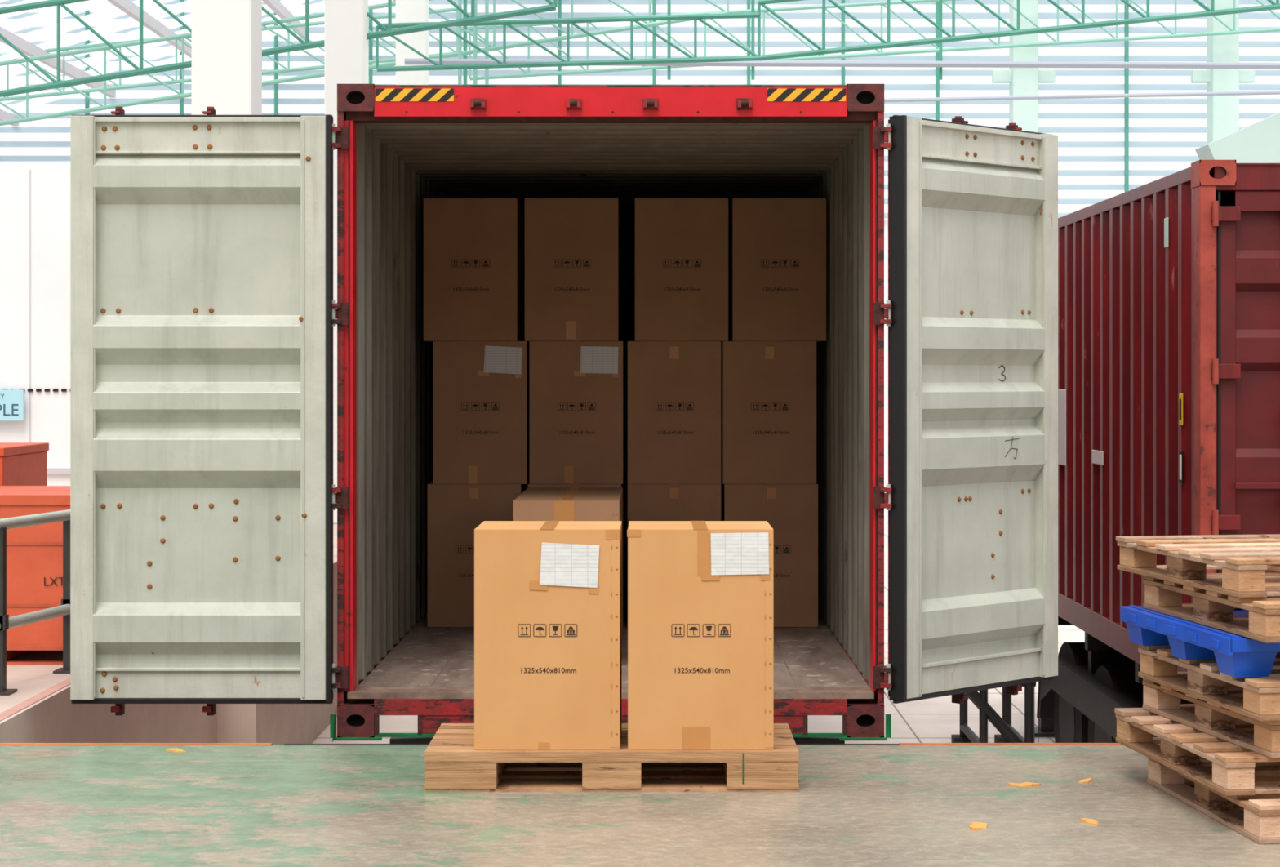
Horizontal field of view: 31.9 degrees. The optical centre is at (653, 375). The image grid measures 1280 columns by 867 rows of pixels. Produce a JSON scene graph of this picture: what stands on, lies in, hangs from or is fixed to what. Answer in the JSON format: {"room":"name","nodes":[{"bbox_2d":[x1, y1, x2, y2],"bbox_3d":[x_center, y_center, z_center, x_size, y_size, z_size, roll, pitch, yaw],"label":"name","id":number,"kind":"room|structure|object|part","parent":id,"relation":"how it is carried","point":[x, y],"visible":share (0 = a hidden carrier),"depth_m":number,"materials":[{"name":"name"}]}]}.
{"room":"loading area","nodes":[
{"label":"loading area","id":0,"kind":"room"},
{"bbox_2d":[0,169,70,485],"bbox_3d":[-6.150,0.015,16.060,5.700,2.970,0.180,0,0,0],"label":"wall","id":1,"kind":"structure","parent":0,"point":[35,204],"depth_m":16.00,"materials":[{"name":"white paint"}]},
{"bbox_2d":[0,388,24,420],"bbox_3d":[-4.787,0.205,15.958,0.625,0.230,0.059,0,0,0],"label":"hanging sign","id":2,"kind":"object","parent":1,"relation":"attached to","point":[11,401],"visible":1,"depth_m":15.93,"materials":[{"name":"teal plastic"}]},
{"bbox_2d":[0,0,395,126],"bbox_3d":[-10.500,-4.800,29.000,19.100,5.800,22.000,0,0,0],"label":"ceiling","id":3,"kind":"structure","parent":0,"point":[153,26],"depth_m":36.09,"materials":[{"name":"white metal"}]},
{"bbox_2d":[0,0,1279,125],"bbox_3d":[0.000,-4.423,29.248,24.033,4.013,12.564,0,0,0],"label":"roof trusses","id":4,"kind":"object","parent":3,"relation":"attached to","point":[486,21],"visible":0.83,"depth_m":27.97,"materials":[{"name":"green metal"}]},
{"bbox_2d":[0,524,1279,866],"bbox_3d":[0.000,2.120,17.000,40.000,1.260,46.000,0,0,0],"label":"floor","id":5,"kind":"structure","parent":0,"point":[273,805],"depth_m":7.76,"materials":[{"name":"concrete"}]},
{"bbox_2d":[0,485,70,664],"bbox_3d":[-3.425,1.060,12.110,1.050,0.880,0.980,0,0,0],"label":"crate","id":6,"kind":"object","parent":5,"relation":"on","point":[34,553],"visible":0.25,"depth_m":11.63,"materials":[{"name":"paint"}]},
{"bbox_2d":[0,442,48,485],"bbox_3d":[-4.220,0.955,13.225,1.060,1.090,0.950,0,0,0],"label":"crate","id":7,"kind":"object","parent":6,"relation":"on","point":[21,464],"visible":0.12,"depth_m":13.20,"materials":[{"name":"paint"}]},
{"bbox_2d":[0,509,70,695],"bbox_3d":[-3.512,1.089,10.419,2.276,0.822,0.841,0,0,-42],"label":"guard rail","id":8,"kind":"object","parent":5,"relation":"on","point":[6,622],"visible":0.63,"depth_m":10.88,"materials":[{"name":"metal"}]},
{"bbox_2d":[165,747,185,752],"bbox_3d":[-1.900,1.495,8.950,0.093,0.009,0.040,0,0,20],"label":"chip","id":9,"kind":"object","parent":5,"relation":"on","point":[175,749],"visible":1,"depth_m":8.94,"materials":[{"name":"orange wood"}]},
{"bbox_2d":[191,0,262,115],"bbox_3d":[-2.850,-3.250,15.000,0.460,9.500,0.460,0,0,0],"label":"column","id":10,"kind":"structure","parent":5,"relation":"on","point":[227,34],"depth_m":14.80,"materials":[{"name":"paint"}]},
{"bbox_2d":[324,0,368,524],"bbox_3d":[-3.130,-3.250,22.900,0.460,9.500,0.460,0,0,0],"label":"column","id":11,"kind":"structure","parent":5,"relation":"on","point":[345,21],"depth_m":22.70,"materials":[{"name":"paint"}]},
{"bbox_2d":[395,0,428,84],"bbox_3d":[-3.200,-3.250,29.800,0.460,9.500,0.460,0,0,0],"label":"column","id":12,"kind":"structure","parent":5,"relation":"on","point":[406,11],"depth_m":29.60,"materials":[{"name":"paint"}]},
{"bbox_2d":[0,742,1160,745],"bbox_3d":[2.600,1.548,9.119,10.800,0.104,0.042,0,0,0],"label":"trim","id":13,"kind":"structure","parent":5,"relation":"attached to","point":[1,744],"depth_m":9.10,"materials":[{"name":"metal"}]},
{"bbox_2d":[424,723,799,791],"bbox_3d":[-0.149,1.427,8.405,1.348,0.146,0.661,0,0,0],"label":"wooden pallet","id":14,"kind":"object","parent":5,"relation":"on","point":[452,763],"visible":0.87,"depth_m":8.08,"materials":[{"name":"brown wood"}]},
{"bbox_2d":[474,520,622,750],"bbox_3d":[-0.383,0.954,8.332,0.527,0.798,0.475,0,0,0],"label":"cardboard box","id":15,"kind":"object","parent":14,"relation":"on","point":[548,594],"visible":1,"depth_m":8.10,"materials":[{"name":"brown cardboard"}]},
{"bbox_2d":[626,520,773,750],"bbox_3d":[0.171,0.954,8.332,0.529,0.798,0.475,0,0,0],"label":"cardboard box","id":16,"kind":"object","parent":14,"relation":"on","point":[700,593],"visible":1,"depth_m":8.10,"materials":[{"name":"brown cardboard"}]},
{"bbox_2d":[969,822,986,830],"bbox_3d":[1.080,1.495,7.450,0.056,0.010,0.130,0,0,10],"label":"chip","id":17,"kind":"object","parent":5,"relation":"on","point":[973,825],"visible":1,"depth_m":7.44,"materials":[{"name":"orange wood"}]},
{"bbox_2d":[1007,782,1040,786],"bbox_3d":[1.360,1.495,8.200,0.124,0.010,0.053,0,0,0],"label":"chip","id":18,"kind":"object","parent":5,"relation":"on","point":[1025,784],"visible":1,"depth_m":8.20,"materials":[{"name":"orange wood"}]},
{"bbox_2d":[1078,777,1091,782],"bbox_3d":[1.600,1.495,8.280,0.068,0.010,0.029,0,0,-40],"label":"chip","id":19,"kind":"object","parent":5,"relation":"on","point":[1087,780],"visible":1,"depth_m":8.27,"materials":[{"name":"orange wood"}]},
{"bbox_2d":[1080,817,1098,825],"bbox_3d":[1.470,1.495,7.520,0.037,0.009,0.087,0,0,-30],"label":"chip","id":20,"kind":"object","parent":5,"relation":"on","point":[1092,821],"visible":1,"depth_m":7.52,"materials":[{"name":"orange wood"}]},
{"bbox_2d":[1146,755,1279,844],"bbox_3d":[2.474,1.437,7.782,1.210,0.126,1.100,0,0,-6],"label":"wooden pallet","id":21,"kind":"object","parent":5,"relation":"on","point":[1260,823],"visible":0.66,"depth_m":7.60,"materials":[{"name":"brown wood"}]},
{"bbox_2d":[1114,707,1279,795],"bbox_3d":[2.396,1.310,7.941,1.212,0.126,1.100,0,0,-7],"label":"wooden pallet","id":22,"kind":"object","parent":21,"relation":"on","point":[1232,773],"visible":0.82,"depth_m":7.76,"materials":[{"name":"brown wood"}]},
{"bbox_2d":[1142,678,1279,758],"bbox_3d":[2.509,1.184,7.943,1.215,0.126,1.100,0,0,-10],"label":"wooden pallet","id":23,"kind":"object","parent":22,"relation":"on","point":[1212,719],"visible":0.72,"depth_m":7.80,"materials":[{"name":"brown wood"}]},
{"bbox_2d":[1137,644,1279,721],"bbox_3d":[2.474,1.058,7.891,1.213,0.126,1.100,0,0,-8],"label":"wooden pallet","id":24,"kind":"object","parent":23,"relation":"on","point":[1260,702],"visible":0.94,"depth_m":7.74,"materials":[{"name":"brown wood"}]},
{"bbox_2d":[1120,604,1279,676],"bbox_3d":[2.399,0.927,7.950,1.176,0.134,1.060,0,0,-7],"label":"pallet","id":25,"kind":"object","parent":24,"relation":"on","point":[1235,655],"visible":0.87,"depth_m":7.71,"materials":[{"name":"blue plastic"}]},
{"bbox_2d":[1142,572,1279,643],"bbox_3d":[2.483,0.796,7.831,1.207,0.126,1.100,0,0,-8],"label":"wooden pallet","id":26,"kind":"object","parent":25,"relation":"on","point":[1215,610],"visible":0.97,"depth_m":7.68,"materials":[{"name":"brown wood"}]},
{"bbox_2d":[1115,533,1279,597],"bbox_3d":[2.425,0.669,8.019,1.207,0.126,1.100,0,0,-9],"label":"wooden pallet","id":27,"kind":"object","parent":26,"relation":"on","point":[1242,560],"visible":1,"depth_m":7.88,"materials":[{"name":"brown wood"}]},
{"bbox_2d":[0,0,1279,528],"bbox_3d":[5.000,-3.875,40.060,58.000,13.250,0.480,0,0,0],"label":"wall","id":28,"kind":"structure","parent":0,"point":[1126,29],"depth_m":39.98,"materials":[{"name":"white paint"}]},
{"bbox_2d":[311,528,1084,743],"bbox_3d":[6.000,2.800,39.555,56.000,0.101,60.890,0,0,0],"label":"ground","id":29,"kind":"structure","parent":0,"point":[931,720],"depth_m":17.96,"materials":[{"name":"concrete"}]},
{"bbox_2d":[389,737,844,743],"bbox_3d":[-0.189,2.183,17.009,2.400,1.133,10.417,0,0,0],"label":"chassis","id":30,"kind":"object","parent":29,"relation":"on","point":[393,740],"visible":0.02,"depth_m":11.82,"materials":[{"name":"metal"}]},
{"bbox_2d":[70,84,1057,742],"bbox_3d":[-0.323,0.163,16.045,4.530,2.925,12.290,0,0,0],"label":"shipping container","id":31,"kind":"object","parent":30,"relation":"on","point":[204,313],"visible":0.79,"depth_m":10.03,"materials":[{"name":"white metal"}]},
{"bbox_3d":[-1.990,0.159,10.008,1.196,2.728,0.165,0,0,0],"label":"door","id":32,"kind":"part","parent":31,"relation":"part of","materials":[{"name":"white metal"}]},
{"bbox_2d":[427,481,529,626],"bbox_3d":[-1.003,1.010,13.230,0.524,0.801,1.329,0,0,0],"label":"cardboard box","id":33,"kind":"object","parent":31,"relation":"in","point":[455,511],"visible":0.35,"depth_m":12.57,"materials":[{"name":"brown cardboard"}]},
{"bbox_2d":[433,341,529,484],"bbox_3d":[-0.971,0.208,13.230,0.524,0.801,1.330,0,0,0],"label":"cardboard box","id":34,"kind":"object","parent":33,"relation":"on","point":[482,388],"visible":0.98,"depth_m":12.57,"materials":[{"name":"brown cardboard"}]},
{"bbox_2d":[423,198,524,342],"bbox_3d":[-1.025,-0.594,13.230,0.524,0.801,1.329,0,0,0],"label":"cardboard box","id":35,"kind":"object","parent":34,"relation":"on","point":[474,248],"visible":0.96,"depth_m":12.57,"materials":[{"name":"brown cardboard"}]},
{"bbox_2d":[513,487,622,638],"bbox_3d":[-0.422,1.010,11.560,0.516,0.801,1.329,0,0,0],"label":"cardboard box","id":36,"kind":"object","parent":31,"relation":"in","point":[534,504],"visible":0.14,"depth_m":10.90,"materials":[{"name":"brown cardboard"}]},
{"bbox_2d":[528,480,624,611],"bbox_3d":[-0.440,1.010,13.230,0.524,0.801,1.329,0,0,0],"label":"cardboard box","id":37,"kind":"object","parent":31,"relation":"in","point":[529,484],"visible":0.03,"depth_m":12.57,"materials":[{"name":"brown cardboard"}]},
{"bbox_2d":[529,341,626,484],"bbox_3d":[-0.431,0.208,13.230,0.524,0.801,1.330,0,0,0],"label":"cardboard box","id":38,"kind":"object","parent":37,"relation":"on","point":[578,388],"visible":1,"depth_m":12.57,"materials":[{"name":"brown cardboard"}]},
{"bbox_2d":[524,198,621,342],"bbox_3d":[-0.458,-0.594,13.230,0.524,0.801,1.329,0,0,0],"label":"cardboard box","id":39,"kind":"object","parent":38,"relation":"on","point":[573,246],"visible":1,"depth_m":12.57,"materials":[{"name":"brown cardboard"}]},
{"bbox_2d":[627,484,720,527],"bbox_3d":[0.119,1.010,13.230,0.524,0.801,1.329,0,0,0],"label":"cardboard box","id":40,"kind":"object","parent":31,"relation":"in","point":[646,502],"visible":0.16,"depth_m":12.57,"materials":[{"name":"brown cardboard"}]},
{"bbox_2d":[627,341,720,484],"bbox_3d":[0.119,0.208,13.230,0.524,0.801,1.329,0,0,0],"label":"cardboard box","id":41,"kind":"object","parent":40,"relation":"on","point":[674,387],"visible":1,"depth_m":12.57,"materials":[{"name":"brown cardboard"}]},
{"bbox_2d":[635,198,728,342],"bbox_3d":[0.160,-0.594,13.230,0.524,0.801,1.329,0,0,0],"label":"cardboard box","id":42,"kind":"object","parent":41,"relation":"on","point":[682,244],"visible":0.99,"depth_m":12.57,"materials":[{"name":"brown cardboard"}]},
{"bbox_2d":[720,480,817,626],"bbox_3d":[0.663,1.010,13.230,0.524,0.801,1.329,0,0,0],"label":"cardboard box","id":43,"kind":"object","parent":31,"relation":"in","point":[791,510],"visible":0.6,"depth_m":12.57,"materials":[{"name":"brown cardboard"}]},
{"bbox_2d":[720,341,816,484],"bbox_3d":[0.654,0.208,13.230,0.524,0.801,1.329,0,0,0],"label":"cardboard box","id":44,"kind":"object","parent":43,"relation":"on","point":[768,388],"visible":0.99,"depth_m":12.57,"materials":[{"name":"brown cardboard"}]},
{"bbox_2d":[728,198,826,342],"bbox_3d":[0.709,-0.594,13.230,0.524,0.801,1.329,0,0,0],"label":"cardboard box","id":45,"kind":"object","parent":44,"relation":"on","point":[777,246],"visible":0.99,"depth_m":12.57,"materials":[{"name":"brown cardboard"}]},
{"bbox_3d":[1.463,0.159,10.392,1.196,2.728,0.164,0,0,-44],"label":"door","id":46,"kind":"part","parent":31,"relation":"part of","materials":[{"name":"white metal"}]},
{"bbox_2d":[951,681,1035,742],"bbox_3d":[2.400,2.422,16.100,0.600,0.655,1.160,0,0,0],"label":"frame","id":47,"kind":"object","parent":29,"relation":"on","point":[1009,734],"visible":0.34,"depth_m":15.58,"materials":[{"name":"metal"}]},
{"bbox_2d":[991,0,1055,132],"bbox_3d":[5.950,-2.625,36.000,1.000,10.750,0.460,0,0,0],"label":"column","id":48,"kind":"structure","parent":29,"relation":"on","point":[1021,81],"depth_m":35.80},
{"bbox_2d":[1034,616,1195,742],"bbox_3d":[3.826,2.161,14.750,2.400,1.178,7.700,0,0,0],"label":"chassis","id":49,"kind":"object","parent":29,"relation":"on","point":[1093,679],"visible":0.23,"depth_m":14.00,"materials":[{"name":"metal"}]},
{"bbox_2d":[1057,160,1279,671],"bbox_3d":[3.825,0.273,13.695,2.448,2.599,6.090,0,0,0],"label":"shipping container","id":50,"kind":"object","parent":49,"relation":"on","point":[1169,286],"visible":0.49,"depth_m":11.41,"materials":[{"name":"red metal"}]},
{"bbox_2d":[1191,0,1254,144],"bbox_3d":[9.150,-2.625,36.000,1.000,10.750,0.480,0,0,0],"label":"column","id":51,"kind":"structure","parent":29,"relation":"on","point":[1222,111],"depth_m":35.79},
{"bbox_2d":[1195,111,1279,163],"bbox_3d":[6.508,-0.361,19.225,3.610,6.221,0.450,0,0,0],"label":"canopy","id":52,"kind":"object","parent":29,"relation":"on","point":[1259,142],"visible":0.4,"depth_m":19.00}
]}

